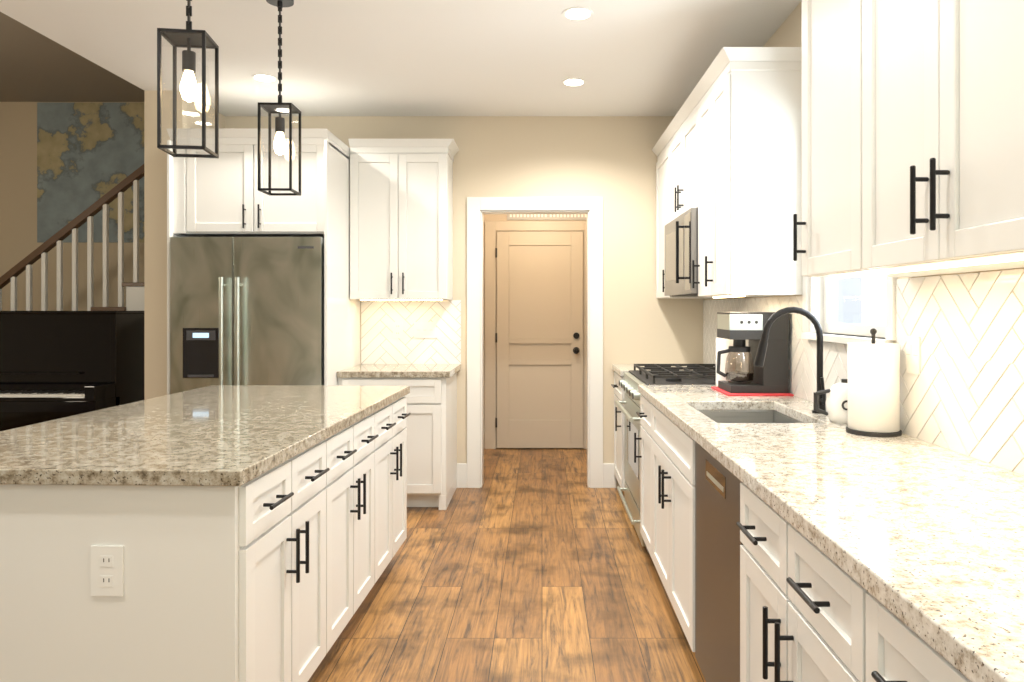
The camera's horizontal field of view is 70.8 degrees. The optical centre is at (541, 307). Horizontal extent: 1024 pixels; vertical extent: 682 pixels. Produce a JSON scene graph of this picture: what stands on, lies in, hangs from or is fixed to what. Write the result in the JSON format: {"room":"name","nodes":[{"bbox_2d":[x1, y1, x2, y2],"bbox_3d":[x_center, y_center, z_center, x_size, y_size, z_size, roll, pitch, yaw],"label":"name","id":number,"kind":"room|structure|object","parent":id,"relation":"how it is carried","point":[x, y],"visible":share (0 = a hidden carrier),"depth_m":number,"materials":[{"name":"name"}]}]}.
{"room":"kitchen","nodes":[
{"label":"kitchen","id":0,"kind":"room"},
{"bbox_2d":[0,102,143,310],"bbox_3d":[-4.423,-0.395,6.660,4.153,3.450,0.120,0,0,0],"label":"wall","id":1,"kind":"structure","parent":0,"point":[18,183],"depth_m":6.60,"materials":[{"name":"beige paint"}]},
{"bbox_2d":[37,103,143,242],"bbox_3d":[-3.710,-1.240,6.593,1.820,1.280,0.010,0,0,0],"label":"wall mural","id":2,"kind":"object","parent":1,"relation":"attached to","point":[89,154],"visible":0.43,"depth_m":6.59},
{"bbox_2d":[0,12,143,101],"bbox_3d":[-4.607,-2.005,2.000,4.025,0.230,9.440,0,0,0],"label":"ceiling","id":3,"kind":"structure","parent":0,"point":[35,66],"depth_m":5.83,"materials":[{"name":"beige paint"}]},
{"bbox_2d":[144,90,224,399],"bbox_3d":[-2.471,-0.280,5.650,0.248,3.220,1.900,0,0,0],"label":"wall","id":4,"kind":"structure","parent":0,"point":[155,271],"depth_m":4.70,"materials":[{"name":"beige paint"}]},
{"bbox_2d":[0,0,801,115],"bbox_3d":[-0.637,-1.770,1.427,3.915,0.700,8.053,0,0,0],"label":"ceiling","id":5,"kind":"structure","parent":0,"point":[467,57],"depth_m":3.94,"materials":[{"name":"white paint"}]},
{"bbox_2d":[157,0,218,157],"bbox_3d":[-1.190,-0.971,2.427,0.148,0.898,0.148,0,0,-8],"label":"pendant light","id":6,"kind":"object","parent":5,"relation":"hanging from","point":[188,38],"visible":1,"depth_m":2.41,"materials":[{"name":"black metal"}]},
{"bbox_2d":[251,74,277,81],"bbox_3d":[-1.710,-1.417,4.440,0.155,0.005,0.155,0,0,-6],"label":"recessed light","id":7,"kind":"object","parent":5,"relation":"in","point":[259,77],"depth_m":4.43,"materials":[{"name":"white"}]},
{"bbox_2d":[258,0,300,195],"bbox_3d":[-1.190,-0.971,3.270,0.148,0.898,0.148,0,0,-2],"label":"pendant light","id":8,"kind":"object","parent":5,"relation":"hanging from","point":[280,108],"visible":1,"depth_m":3.26,"materials":[{"name":"black metal"}]},
{"bbox_2d":[561,78,585,85],"bbox_3d":[0.200,-1.417,4.520,0.155,0.005,0.155,0,0,-6],"label":"recessed light","id":9,"kind":"object","parent":5,"relation":"in","point":[570,81],"depth_m":4.51,"materials":[{"name":"white"}]},
{"bbox_2d":[562,7,593,20],"bbox_3d":[0.173,-1.417,3.470,0.155,0.005,0.155,0,0,-6],"label":"recessed light","id":10,"kind":"object","parent":5,"relation":"in","point":[578,13],"depth_m":3.46,"materials":[{"name":"white"}]},
{"bbox_2d":[225,116,703,487],"bbox_3d":[-0.573,-0.045,5.393,3.545,2.750,0.120,0,0,0],"label":"wall","id":11,"kind":"structure","parent":0,"point":[611,161],"depth_m":5.33,"materials":[{"name":"beige paint"}]},
{"bbox_2d":[348,139,458,300],"bbox_3d":[-0.975,-0.612,5.146,0.728,1.117,0.370,0,0,0],"label":"upper cabinet","id":12,"kind":"object","parent":11,"relation":"attached to","point":[401,219],"visible":1,"depth_m":5.01,"materials":[{"name":"white wood"}]},
{"bbox_2d":[361,300,460,363],"bbox_3d":[-0.969,0.178,5.329,0.738,0.472,0.006,0,0,0],"label":"backsplash","id":13,"kind":"structure","parent":11,"relation":"attached to","point":[380,344],"depth_m":5.33,"materials":[{"name":"white tile"}]},
{"bbox_2d":[414,322,435,337],"bbox_3d":[-0.865,0.163,5.321,0.160,0.120,0.008,0,0,0],"label":"electrical outlet plate","id":14,"kind":"object","parent":13,"relation":"attached to","point":[424,329],"depth_m":5.32,"materials":[{"name":"white plastic"}]},
{"bbox_2d":[467,197,602,487],"bbox_3d":[-0.052,0.255,5.386,1.004,2.150,0.145,0,0,0],"label":"door frame","id":15,"kind":"structure","parent":11,"relation":"attached to","point":[476,205],"depth_m":5.31,"materials":[{"name":"white wood"}]},
{"bbox_2d":[457,463,615,487],"bbox_3d":[-0.040,1.240,6.067,1.180,0.180,1.501,0,0,0],"label":"baseboard","id":16,"kind":"structure","parent":11,"relation":"attached to","point":[609,478],"depth_m":5.32,"materials":[{"name":"white wood"}]},
{"bbox_2d":[308,448,705,681],"bbox_3d":[-2.650,1.380,2.109,7.940,0.100,9.658,0,0,0],"label":"floor","id":17,"kind":"structure","parent":0,"point":[528,565],"depth_m":3.32,"materials":[{"name":"brown wood"}]},
{"bbox_2d":[0,311,143,430],"bbox_3d":[-3.770,0.675,5.195,1.530,1.310,0.670,0,0,0],"label":"upright piano","id":18,"kind":"object","parent":17,"relation":"on","point":[54,365],"visible":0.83,"depth_m":5.12,"materials":[{"name":"black wood"}]},
{"bbox_2d":[0,164,143,310],"bbox_3d":[-3.861,0.078,6.100,2.507,2.505,0.920,0,0,0],"label":"staircase","id":19,"kind":"structure","parent":17,"relation":"on","point":[135,295],"depth_m":5.68,"materials":[{"name":"white wood"}]},
{"bbox_2d":[0,396,410,681],"bbox_3d":[-1.244,0.892,2.851,1.074,0.873,1.956,0,0,2],"label":"kitchen island","id":20,"kind":"object","parent":17,"relation":"on","point":[274,574],"visible":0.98,"depth_m":1.88,"materials":[{"name":"white wood"}]},
{"bbox_2d":[0,385,409,485],"bbox_3d":[-1.273,0.435,2.855,1.075,0.040,2.010,0,0,2],"label":"island countertop","id":21,"kind":"structure","parent":20,"relation":"on","point":[226,435],"depth_m":2.34,"materials":[{"name":"stone"}]},
{"bbox_2d":[170,237,323,393],"bbox_3d":[-1.845,0.444,4.857,0.940,1.772,0.891,0,0,0],"label":"refrigerator","id":22,"kind":"object","parent":17,"relation":"on","point":[246,310],"visible":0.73,"depth_m":4.48,"materials":[{"name":"grey metal"}]},
{"bbox_2d":[167,129,360,394],"bbox_3d":[-1.844,0.104,4.911,1.002,2.449,0.840,0,0,0],"label":"tall cabinet","id":23,"kind":"object","parent":17,"relation":"on","point":[221,196],"visible":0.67,"depth_m":4.55,"materials":[{"name":"white wood"}]},
{"bbox_2d":[338,373,456,509],"bbox_3d":[-0.985,0.892,5.003,0.710,0.873,0.657,0,0,0],"label":"base cabinet","id":24,"kind":"object","parent":17,"relation":"on","point":[431,426],"visible":0.4,"depth_m":4.72,"materials":[{"name":"white wood"}]},
{"bbox_2d":[337,364,460,377],"bbox_3d":[-0.970,0.435,5.016,0.740,0.040,0.631,0,0,0],"label":"countertop","id":25,"kind":"structure","parent":24,"relation":"on","point":[404,371],"depth_m":4.72,"materials":[{"name":"stone"}]},
{"bbox_2d":[611,371,638,487],"bbox_3d":[0.865,0.892,5.053,0.668,0.872,0.558,0,0,0],"label":"base cabinet","id":26,"kind":"object","parent":17,"relation":"on","point":[619,392],"depth_m":4.95,"materials":[{"name":"white wood"}]},
{"bbox_2d":[615,364,739,552],"bbox_3d":[0.833,0.849,4.335,0.711,0.962,0.870,0,0,0],"label":"range","id":27,"kind":"object","parent":17,"relation":"on","point":[678,374],"visible":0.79,"depth_m":4.25,"materials":[{"name":"silver metal"}]},
{"bbox_2d":[695,442,742,681],"bbox_3d":[0.843,0.893,2.236,0.615,0.871,0.591,0,0,0],"label":"dishwasher","id":28,"kind":"object","parent":17,"relation":"on","point":[718,542],"visible":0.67,"depth_m":2.22,"materials":[{"name":"grey metal"}]},
{"bbox_2d":[639,395,798,590],"bbox_3d":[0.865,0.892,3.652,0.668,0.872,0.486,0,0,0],"label":"base cabinet","id":29,"kind":"object","parent":17,"relation":"on","point":[667,453],"depth_m":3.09,"materials":[{"name":"white wood"}]},
{"bbox_2d":[736,483,834,681],"bbox_3d":[0.865,0.892,1.530,0.668,0.872,0.810,0,0,0],"label":"base cabinet","id":30,"kind":"object","parent":17,"relation":"on","point":[810,611],"depth_m":1.58,"materials":[{"name":"white wood"}]},
{"bbox_2d":[612,364,1023,681],"bbox_3d":[0.860,0.435,2.366,0.679,0.040,5.932,0,0,0],"label":"countertop","id":31,"kind":"structure","parent":30,"relation":"on","point":[923,540],"depth_m":1.48,"materials":[{"name":"stone"}]},
{"bbox_2d":[716,337,735,386],"bbox_3d":[0.970,0.270,3.800,0.104,0.289,0.104,0,0,0],"label":"canister","id":32,"kind":"object","parent":31,"relation":"on","point":[723,344],"visible":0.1,"depth_m":3.76,"materials":[{"name":"white ceramic"}]},
{"bbox_2d":[711,387,793,395],"bbox_3d":[1.030,0.410,3.555,0.310,0.008,0.340,0,0,0],"label":"dish mat","id":33,"kind":"object","parent":31,"relation":"on","point":[748,394],"visible":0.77,"depth_m":3.39,"materials":[{"name":"red fabric"}]},
{"bbox_2d":[716,312,788,392],"bbox_3d":[1.018,0.213,3.553,0.314,0.385,0.260,0,0,0],"label":"coffee maker","id":34,"kind":"object","parent":33,"relation":"on","point":[739,329],"visible":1,"depth_m":3.43,"materials":[{"name":"black plastic"}]},
{"bbox_2d":[754,307,825,413],"bbox_3d":[0.985,0.205,2.836,0.291,0.420,0.088,0,0,0],"label":"faucet","id":35,"kind":"object","parent":31,"relation":"on","point":[762,350],"visible":1,"depth_m":2.84,"materials":[{"name":"black metal"}]},
{"bbox_2d":[815,379,847,423],"bbox_3d":[1.079,0.336,2.614,0.173,0.156,0.132,0,0,0],"label":"kettle","id":36,"kind":"object","parent":31,"relation":"on","point":[836,403],"visible":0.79,"depth_m":2.58,"materials":[{"name":"white ceramic"}]},
{"bbox_2d":[846,328,901,436],"bbox_3d":[1.100,0.241,2.390,0.170,0.347,0.170,0,0,0],"label":"paper towel holder","id":37,"kind":"object","parent":31,"relation":"on","point":[873,389],"visible":1,"depth_m":2.32,"materials":[{"name":"white paper"}]},
{"bbox_2d":[835,564,970,681],"bbox_3d":[0.865,0.892,0.814,0.668,0.872,0.871,0,0,0],"label":"base cabinet","id":38,"kind":"object","parent":17,"relation":"on","point":[872,644],"depth_m":1.15,"materials":[{"name":"white wood"}]},
{"bbox_2d":[483,214,586,447],"bbox_3d":[-0.045,0.055,6.878,1.110,2.550,0.120,0,0,0],"label":"wall","id":39,"kind":"structure","parent":0,"point":[494,217],"depth_m":6.81,"materials":[{"name":"beige paint"}]},
{"bbox_2d":[485,221,586,448],"bbox_3d":[-0.039,0.255,6.762,1.004,2.150,0.111,0,0,0],"label":"entry door","id":40,"kind":"structure","parent":39,"relation":"in","point":[537,337],"depth_m":6.79,"materials":[{"name":"beige wood"}]},
{"bbox_2d":[507,214,586,219],"bbox_3d":[0.060,-0.873,6.809,0.780,0.080,0.017,0,0,0],"label":"air vent","id":41,"kind":"object","parent":39,"relation":"in","point":[546,216],"depth_m":6.80,"materials":[{"name":"grey metal"}]},
{"bbox_2d":[704,1,1023,443],"bbox_3d":[1.260,-0.045,1.427,0.120,2.750,8.053,0,0,0],"label":"wall","id":42,"kind":"structure","parent":0,"point":[788,33],"depth_m":3.45,"materials":[{"name":"beige paint"}]},
{"bbox_2d":[656,139,691,298],"bbox_3d":[1.020,-0.585,5.005,0.358,1.031,0.653,0,0,0],"label":"upper cabinet","id":43,"kind":"object","parent":42,"relation":"attached to","point":[662,159],"depth_m":5.12,"materials":[{"name":"white wood"}]},
{"bbox_2d":[668,103,695,222],"bbox_3d":[1.020,-0.823,4.315,0.358,0.555,0.850,0,0,0],"label":"upper cabinet","id":44,"kind":"object","parent":42,"relation":"attached to","point":[682,141],"depth_m":4.28,"materials":[{"name":"white wood"}]},
{"bbox_2d":[665,208,697,295],"bbox_3d":[0.978,-0.308,4.315,0.441,0.467,0.844,0,0,0],"label":"microwave","id":45,"kind":"object","parent":44,"relation":"attached to","point":[681,242],"visible":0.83,"depth_m":4.07,"materials":[{"name":"grey"}]},
{"bbox_2d":[692,91,703,298],"bbox_3d":[1.020,-0.580,3.736,0.358,1.041,0.429,0,0,0],"label":"upper cabinet","id":46,"kind":"object","parent":42,"relation":"attached to","point":[699,102],"depth_m":3.83,"materials":[{"name":"white wood"}]},
{"bbox_2d":[703,296,801,338],"bbox_3d":[1.196,0.043,4.303,0.006,0.198,2.056,0,0,0],"label":"backsplash","id":47,"kind":"structure","parent":42,"relation":"attached to","point":[711,308],"depth_m":4.01,"materials":[{"name":"white tile"}]},
{"bbox_2d":[704,63,801,297],"bbox_3d":[1.020,-0.580,3.458,0.358,1.041,0.365,0,0,0],"label":"upper cabinet","id":48,"kind":"object","parent":42,"relation":"attached to","point":[727,149],"depth_m":3.27,"materials":[{"name":"white wood"}]},
{"bbox_2d":[801,277,896,343],"bbox_3d":[1.233,-0.391,2.850,0.134,1.058,0.840,0,0,0],"label":"window","id":49,"kind":"structure","parent":42,"relation":"in","point":[818,298],"depth_m":3.07,"materials":[{"name":"white"}]},
{"bbox_2d":[793,0,918,278],"bbox_3d":[1.020,-0.600,2.088,0.358,1.001,0.503,0,0,0],"label":"upper cabinet","id":50,"kind":"object","parent":42,"relation":"attached to","point":[823,21],"depth_m":2.17,"materials":[{"name":"white wood"}]},
{"bbox_2d":[703,327,1023,474],"bbox_3d":[1.196,0.278,2.365,0.006,0.272,5.931,0,0,0],"label":"backsplash","id":51,"kind":"structure","parent":42,"relation":"attached to","point":[973,408],"depth_m":2.10,"materials":[{"name":"white tile"}]},
{"bbox_2d":[906,336,919,374],"bbox_3d":[1.188,0.150,2.307,0.007,0.120,0.078,0,0,0],"label":"electrical outlet plate","id":52,"kind":"object","parent":51,"relation":"attached to","point":[912,354],"visible":1,"depth_m":2.28,"materials":[{"name":"white plastic"}]},
{"bbox_2d":[845,0,1023,275],"bbox_3d":[1.020,-0.600,1.527,0.358,1.001,0.868,0,0,0],"label":"upper cabinet","id":53,"kind":"object","parent":42,"relation":"attached to","point":[912,138],"depth_m":1.55,"materials":[{"name":"white wood"}]},
{"bbox_2d":[896,269,1023,364],"bbox_3d":[1.196,0.022,0.912,0.006,0.239,3.025,0,0,0],"label":"backsplash","id":54,"kind":"structure","parent":42,"relation":"attached to","point":[978,316],"depth_m":2.02,"materials":[{"name":"white tile"}]},
{"label":"outside","id":55,"kind":"structure","parent":0,"visible":0},
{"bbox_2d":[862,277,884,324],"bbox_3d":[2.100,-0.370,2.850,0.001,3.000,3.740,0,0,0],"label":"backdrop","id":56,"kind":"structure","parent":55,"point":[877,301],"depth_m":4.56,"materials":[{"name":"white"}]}
]}

